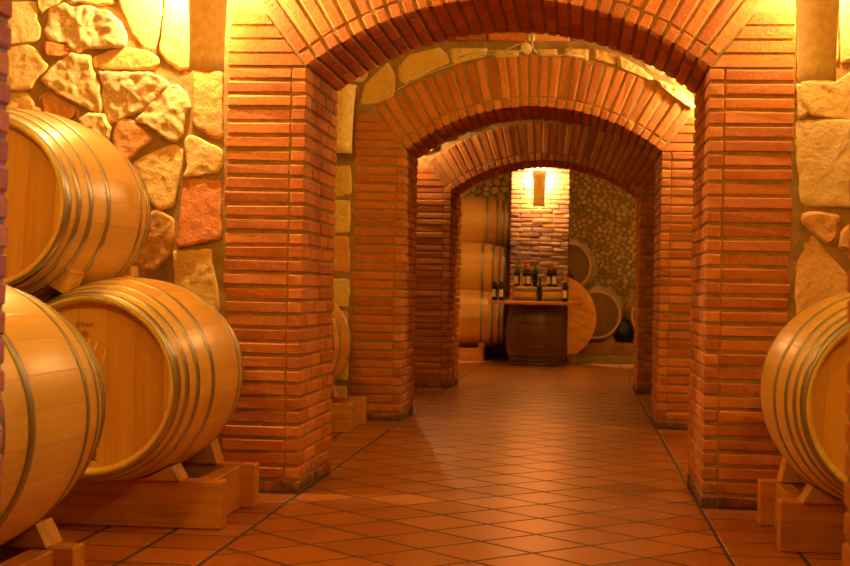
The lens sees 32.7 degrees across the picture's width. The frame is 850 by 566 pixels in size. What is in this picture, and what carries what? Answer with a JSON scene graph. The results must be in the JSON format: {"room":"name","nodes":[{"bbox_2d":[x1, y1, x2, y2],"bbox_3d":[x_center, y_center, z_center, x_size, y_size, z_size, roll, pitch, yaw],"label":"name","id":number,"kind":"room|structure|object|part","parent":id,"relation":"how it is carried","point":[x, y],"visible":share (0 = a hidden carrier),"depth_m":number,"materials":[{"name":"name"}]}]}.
{"room":"wine cellar","nodes":[
{"label":"wine cellar","id":0,"kind":"room"},
{"bbox_2d":[0,0,849,565],"bbox_3d":[-0.033,-0.512,2.419,6.800,2.750,0.809,1,0,6],"label":"wall","id":1,"kind":"structure","parent":0,"point":[6,13],"depth_m":2.87,"materials":[{"name":"stone"}]},
{"bbox_2d":[7,0,849,510],"bbox_3d":[0.379,-0.481,6.282,6.800,2.753,0.821,1,0,6],"label":"wall","id":2,"kind":"structure","parent":0,"point":[237,170],"depth_m":6.01,"materials":[{"name":"brick"}]},
{"bbox_2d":[188,0,226,71],"bbox_3d":[-0.890,-1.083,5.921,0.146,0.440,0.146,1,0,-39],"label":"wall lamp","id":3,"kind":"object","parent":2,"relation":"attached to","point":[207,18],"visible":1,"depth_m":5.88,"materials":[{"name":"ceramic"}]},
{"bbox_2d":[797,0,839,81],"bbox_3d":[1.536,-1.008,5.662,0.146,0.440,0.146,1,0,-39],"label":"wall lamp","id":4,"kind":"object","parent":2,"relation":"attached to","point":[817,19],"visible":1,"depth_m":5.62,"materials":[{"name":"ceramic"}]},
{"bbox_2d":[55,355,842,565],"bbox_3d":[0.628,0.972,8.876,7.200,0.120,22.200,1,0,6],"label":"floor","id":5,"kind":"structure","parent":0,"point":[505,464],"depth_m":5.84,"materials":[{"name":"tile"}]},
{"bbox_2d":[0,517,84,565],"bbox_3d":[-1.383,0.729,3.589,0.917,0.229,0.619,1,0,6],"label":"rack","id":6,"kind":"object","parent":5,"relation":"on","point":[40,545],"visible":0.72,"depth_m":3.75,"materials":[{"name":"brown wood"}]},
{"bbox_3d":[-1.358,0.760,3.832,0.917,0.171,0.086,1,0,6],"label":"rail","id":7,"kind":"part","parent":6,"relation":"part of","materials":[{"name":"brown wood"}]},
{"bbox_2d":[0,285,105,545],"bbox_3d":[-1.239,0.335,3.569,0.732,0.732,0.980,1,0,6],"label":"wine barrel","id":8,"kind":"object","parent":6,"relation":"on","point":[52,420],"visible":0.97,"depth_m":3.49,"materials":[{"name":"brown wood"}]},
{"bbox_2d":[40,438,258,529],"bbox_3d":[-1.484,0.724,5.458,1.621,0.255,0.644,1,0,6],"label":"rack","id":9,"kind":"object","parent":5,"relation":"on","point":[199,492],"visible":0.52,"depth_m":5.10,"materials":[{"name":"brown wood"}]},
{"bbox_3d":[-1.513,0.764,5.192,1.620,0.170,0.086,1,0,6],"label":"rail","id":10,"kind":"part","parent":9,"relation":"part of","materials":[{"name":"brown wood"}]},
{"bbox_2d":[45,277,243,481],"bbox_3d":[-1.076,0.345,5.312,0.732,0.732,0.980,1,0,6],"label":"wine barrel","id":11,"kind":"object","parent":9,"relation":"on","point":[170,364],"visible":0.71,"depth_m":4.86,"materials":[{"name":"brown wood"}]},
{"bbox_2d":[49,269,83,292],"bbox_3d":[-1.254,-0.018,5.002,0.123,0.110,0.120,1,0,6],"label":"wedge","id":12,"kind":"object","parent":11,"relation":"on","point":[70,279],"visible":0.5,"depth_m":4.94,"materials":[{"name":"brown wood"}]},
{"bbox_2d":[3,108,150,302],"bbox_3d":[-1.427,-0.267,5.284,0.708,0.708,0.966,1,0,6],"label":"wine barrel","id":13,"kind":"object","parent":11,"relation":"on","point":[76,202],"visible":0.8,"depth_m":4.89,"materials":[{"name":"brown wood"}]},
{"bbox_2d":[17,104,40,110],"bbox_3d":[-1.534,-0.660,5.600,0.072,0.049,0.080,1,0,6],"label":"wedge","id":14,"kind":"object","parent":13,"relation":"on","point":[18,106],"visible":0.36,"depth_m":5.56,"materials":[{"name":"brown wood"}]},
{"bbox_2d":[122,266,137,275],"bbox_3d":[-1.152,-0.047,5.614,0.060,0.040,0.090,1,0,6],"label":"wedge","id":15,"kind":"object","parent":11,"relation":"on","point":[132,270],"visible":0.64,"depth_m":5.58,"materials":[{"name":"brown wood"}]},
{"bbox_3d":[-1.456,0.769,5.714,1.619,0.170,0.087,1,0,6],"label":"rail","id":16,"kind":"part","parent":9,"relation":"part of","materials":[{"name":"brown wood"}]},
{"bbox_2d":[330,384,366,432],"bbox_3d":[-0.834,0.756,8.961,0.867,0.255,0.679,1,0,6],"label":"rack","id":17,"kind":"object","parent":5,"relation":"on","point":[347,412],"visible":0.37,"depth_m":8.65,"materials":[{"name":"brown wood"}]},
{"bbox_2d":[331,300,350,384],"bbox_3d":[-0.841,0.369,8.877,0.732,0.732,0.981,1,0,6],"label":"wine barrel","id":18,"kind":"object","parent":17,"relation":"on","point":[341,336],"visible":0.19,"depth_m":8.74,"materials":[{"name":"brown wood"}]},
{"bbox_3d":[-0.866,0.796,8.677,0.867,0.168,0.087,1,0,6],"label":"rail","id":19,"kind":"part","parent":17,"relation":"part of","materials":[{"name":"brown wood"}]},
{"bbox_3d":[-0.806,0.800,9.235,0.866,0.169,0.087,1,0,6],"label":"rail","id":20,"kind":"part","parent":17,"relation":"part of","materials":[{"name":"brown wood"}]},
{"bbox_2d":[456,342,490,360],"bbox_3d":[0.457,0.848,18.686,0.690,0.228,1.490,1,0,6],"label":"rack","id":21,"kind":"object","parent":5,"relation":"on","point":[480,353],"visible":0.37,"depth_m":17.93,"materials":[{"name":"brown wood"}]},
{"bbox_2d":[455,290,506,346],"bbox_3d":[0.534,0.449,18.344,0.981,0.732,0.732,1,0,6],"label":"wine barrel","id":22,"kind":"object","parent":21,"relation":"on","point":[480,320],"visible":0.43,"depth_m":18.02,"materials":[{"name":"brown wood"}]},
{"bbox_2d":[456,242,507,294],"bbox_3d":[0.565,-0.161,18.707,0.982,0.731,0.731,1,0,6],"label":"wine barrel","id":23,"kind":"object","parent":22,"relation":"on","point":[480,262],"visible":0.38,"depth_m":18.38,"materials":[{"name":"brown wood"}]},
{"bbox_2d":[457,197,510,248],"bbox_3d":[0.636,-0.769,19.077,0.981,0.732,0.732,1,0,6],"label":"wine barrel","id":24,"kind":"object","parent":23,"relation":"on","point":[487,220],"visible":0.48,"depth_m":18.74,"materials":[{"name":"brown wood"}]},
{"bbox_3d":[0.762,0.884,18.673,0.080,0.168,1.450,1,0,6],"label":"rail","id":25,"kind":"part","parent":21,"relation":"part of","materials":[{"name":"brown wood"}]},
{"bbox_2d":[506,294,509,317],"bbox_3d":[0.612,0.455,19.070,0.981,0.732,0.732,1,0,6],"label":"wine barrel","id":26,"kind":"object","parent":21,"relation":"on","point":[508,296],"visible":0.06,"depth_m":18.88,"materials":[{"name":"brown wood"}]},
{"bbox_2d":[506,304,566,365],"bbox_3d":[1.325,0.614,17.253,0.732,0.715,0.732,1,0,6],"label":"barrel","id":27,"kind":"object","parent":5,"relation":"on","point":[536,335],"visible":0.98,"depth_m":16.95,"materials":[{"name":"brown wood"}]},
{"bbox_2d":[488,300,582,304],"bbox_3d":[1.312,0.234,17.257,1.124,0.038,1.124,1,0,6],"label":"round table","id":28,"kind":"object","parent":27,"relation":"on","point":[489,301],"visible":0.98,"depth_m":16.78,"materials":[{"name":"brown wood"}]},
{"bbox_2d":[492,276,497,299],"bbox_3d":[0.830,0.063,17.229,0.070,0.284,0.071,1,0,6],"label":"wine bottle","id":29,"kind":"object","parent":28,"relation":"on","point":[494,285],"visible":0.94,"depth_m":17.20,"materials":[{"name":"black glass"}]},
{"bbox_2d":[498,276,503,299],"bbox_3d":[0.899,0.063,17.121,0.070,0.284,0.071,1,0,6],"label":"wine bottle","id":30,"kind":"object","parent":28,"relation":"on","point":[500,285],"visible":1,"depth_m":17.09,"materials":[{"name":"black glass"}]},
{"bbox_2d":[513,286,561,301],"bbox_3d":[1.360,0.130,17.303,0.629,0.172,0.629,1,0,6],"label":"wooden box","id":31,"kind":"object","parent":28,"relation":"on","point":[520,293],"visible":0.85,"depth_m":17.04,"materials":[{"name":"brown wood"}]},
{"bbox_2d":[514,263,519,286],"bbox_3d":[1.100,-0.094,17.282,0.070,0.284,0.071,1,0,6],"label":"wine bottle","id":32,"kind":"object","parent":31,"relation":"on","point":[517,271],"visible":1,"depth_m":17.25,"materials":[{"name":"green glass"}]},
{"bbox_2d":[523,264,526,285],"bbox_3d":[1.203,-0.089,17.351,0.068,0.278,0.069,1,0,6],"label":"wine bottle","id":33,"kind":"object","parent":31,"relation":"on","point":[525,269],"visible":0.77,"depth_m":17.33,"materials":[{"name":"black glass"}]},
{"bbox_2d":[526,264,530,285],"bbox_3d":[1.223,-0.088,17.138,0.068,0.275,0.068,1,0,6],"label":"wine bottle","id":34,"kind":"object","parent":31,"relation":"on","point":[528,272],"visible":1,"depth_m":17.11,"materials":[{"name":"black glass"}]},
{"bbox_2d":[532,264,537,286],"bbox_3d":[1.312,-0.087,17.290,0.068,0.278,0.068,1,0,6],"label":"wine bottle","id":35,"kind":"object","parent":31,"relation":"on","point":[534,273],"visible":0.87,"depth_m":17.26,"materials":[{"name":"green glass"}]},
{"bbox_2d":[546,264,550,286],"bbox_3d":[1.478,-0.087,17.241,0.070,0.284,0.071,1,0,6],"label":"wine bottle","id":36,"kind":"object","parent":31,"relation":"on","point":[548,274],"visible":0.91,"depth_m":17.21,"materials":[{"name":"black glass"}]},
{"bbox_2d":[551,263,556,286],"bbox_3d":[1.529,-0.091,17.155,0.072,0.293,0.073,1,0,6],"label":"wine bottle","id":37,"kind":"object","parent":31,"relation":"on","point":[554,271],"visible":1,"depth_m":17.13,"materials":[{"name":"black glass"}]},
{"bbox_2d":[537,278,542,300],"bbox_3d":[1.333,0.076,16.854,0.068,0.274,0.068,1,0,6],"label":"wine bottle","id":38,"kind":"object","parent":28,"relation":"on","point":[539,286],"visible":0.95,"depth_m":16.83,"materials":[{"name":"green glass"}]},
{"bbox_2d":[562,277,567,301],"bbox_3d":[1.647,0.073,17.021,0.072,0.293,0.073,1,0,6],"label":"wine bottle","id":39,"kind":"object","parent":28,"relation":"on","point":[565,285],"visible":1,"depth_m":16.99,"materials":[{"name":"black glass"}]},
{"bbox_2d":[566,278,595,353],"bbox_3d":[1.599,0.432,18.191,1.090,1.089,0.111,1,0,6],"label":"disc","id":40,"kind":"object","parent":5,"relation":"on","point":[581,321],"visible":0.41,"depth_m":18.13,"materials":[{"name":"brown wood"}]},
{"bbox_2d":[757,457,847,553],"bbox_3d":[1.830,0.774,5.109,1.220,0.284,0.654,1,0,6],"label":"rack","id":41,"kind":"object","parent":5,"relation":"on","point":[807,519],"visible":0.8,"depth_m":4.86,"materials":[{"name":"brown wood"}]},
{"bbox_3d":[1.856,0.833,5.369,1.220,0.170,0.086,1,0,6],"label":"rail","id":42,"kind":"part","parent":41,"relation":"part of","materials":[{"name":"brown wood"}]},
{"bbox_2d":[759,292,849,500],"bbox_3d":[1.534,0.388,4.962,0.732,0.732,0.981,1,0,6],"label":"wine barrel","id":43,"kind":"object","parent":41,"relation":"on","point":[804,386],"visible":0.98,"depth_m":4.59,"materials":[{"name":"brown wood"}]},
{"bbox_3d":[1.800,0.829,4.838,1.219,0.170,0.087,1,0,6],"label":"rail","id":44,"kind":"part","parent":41,"relation":"part of","materials":[{"name":"brown wood"}]},
{"bbox_2d":[332,32,695,429],"bbox_3d":[0.740,-0.456,9.662,6.800,2.753,0.779,1,0,6],"label":"wall","id":45,"kind":"structure","parent":0,"point":[617,94],"depth_m":9.39,"materials":[{"name":"brick"}]},
{"bbox_2d":[336,84,355,153],"bbox_3d":[-0.538,-1.052,9.308,0.146,0.440,0.146,1,0,-39],"label":"wall lamp","id":46,"kind":"object","parent":45,"relation":"attached to","point":[346,96],"visible":0.53,"depth_m":9.27,"materials":[{"name":"ceramic"}]},
{"bbox_2d":[375,50,520,104],"bbox_3d":[0.145,-1.322,9.343,0.940,0.354,0.028,1,0,6],"label":"cable","id":47,"kind":"object","parent":45,"relation":"attached to","point":[519,50],"visible":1,"depth_m":9.35,"materials":[{"name":"white plastic"}]},
{"bbox_2d":[459,42,526,56],"bbox_3d":[0.435,-1.498,9.298,0.432,0.101,0.017,1,0,6],"label":"cable","id":48,"kind":"object","parent":45,"relation":"attached to","point":[524,42],"visible":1,"depth_m":9.30,"materials":[{"name":"white plastic"}]},
{"bbox_2d":[521,43,531,54],"bbox_3d":[0.649,-1.504,9.301,0.072,0.072,0.048,1,0,6],"label":"junction box","id":49,"kind":"object","parent":45,"relation":"attached to","point":[526,48],"visible":1,"depth_m":9.28,"materials":[{"name":"beige plastic"}]},
{"bbox_2d":[536,53,584,56],"bbox_3d":[0.866,-1.457,9.265,0.307,0.026,0.020,1,0,1],"label":"cable","id":50,"kind":"object","parent":45,"relation":"attached to","point":[536,53],"visible":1,"depth_m":9.27,"materials":[{"name":"white plastic"}]},
{"bbox_2d":[413,119,656,393],"bbox_3d":[1.094,-0.430,12.979,6.800,2.753,0.829,1,0,6],"label":"wall","id":51,"kind":"structure","parent":0,"point":[450,169],"depth_m":12.68,"materials":[{"name":"brick"}]},
{"bbox_2d":[508,167,570,363],"bbox_3d":[1.413,-0.398,17.863,0.724,2.750,0.346,1,0,6],"label":"wall pillar","id":52,"kind":"structure","parent":0,"point":[539,235],"depth_m":17.70,"materials":[{"name":"brick"}]},
{"bbox_2d":[532,170,546,206],"bbox_3d":[1.386,-1.145,17.596,0.146,0.440,0.146,1,0,-39],"label":"wall lamp","id":53,"kind":"object","parent":52,"relation":"attached to","point":[538,176],"visible":1,"depth_m":17.56,"materials":[{"name":"ceramic"}]},
{"bbox_2d":[462,170,636,354],"bbox_3d":[1.817,-0.380,19.745,6.800,2.754,0.354,1,0,6],"label":"wall","id":54,"kind":"structure","parent":0,"point":[602,214],"depth_m":19.55,"materials":[{"name":"beige stone"}]},
{"bbox_2d":[567,353,633,363],"bbox_3d":[3.348,0.970,18.603,3.460,0.100,1.680,1,0,6],"label":"trim","id":55,"kind":"structure","parent":54,"relation":"attached to","point":[579,357],"depth_m":17.89,"materials":[{"name":"brown wood"}]},
{"bbox_2d":[504,336,634,354],"bbox_3d":[2.259,0.787,18.688,2.453,0.225,0.679,1,0,6],"label":"rack","id":56,"kind":"object","parent":55,"relation":"on","point":[609,346],"visible":0.23,"depth_m":18.35,"materials":[{"name":"brown wood"}]},
{"bbox_3d":[2.228,0.823,18.404,2.452,0.150,0.086,1,0,6],"label":"rail","id":57,"kind":"part","parent":56,"relation":"part of","materials":[{"name":"brown wood"}]},
{"bbox_2d":[586,286,624,341],"bbox_3d":[2.210,0.403,18.719,0.732,0.732,0.981,1,0,6],"label":"wine barrel","id":58,"kind":"object","parent":56,"relation":"on","point":[610,312],"visible":0.62,"depth_m":18.26,"materials":[{"name":"brown wood"}]},
{"bbox_2d":[568,239,595,288],"bbox_3d":[1.849,-0.204,18.762,0.732,0.732,0.981,1,0,6],"label":"wine barrel","id":59,"kind":"object","parent":58,"relation":"on","point":[582,262],"visible":0.35,"depth_m":18.30,"materials":[{"name":"brown wood"}]},
{"bbox_2d":[614,318,634,341],"bbox_3d":[2.521,0.599,18.357,0.316,0.309,0.279,1,0,6],"label":"bundle","id":60,"kind":"object","parent":56,"relation":"on","point":[624,332],"visible":0.87,"depth_m":18.26,"materials":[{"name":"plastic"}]},
{"bbox_2d":[625,294,634,331],"bbox_3d":[2.936,0.417,18.641,0.732,0.732,0.982,1,0,6],"label":"wine barrel","id":61,"kind":"object","parent":56,"relation":"on","point":[629,310],"visible":0.2,"depth_m":18.27,"materials":[{"name":"brown wood"}]}
]}

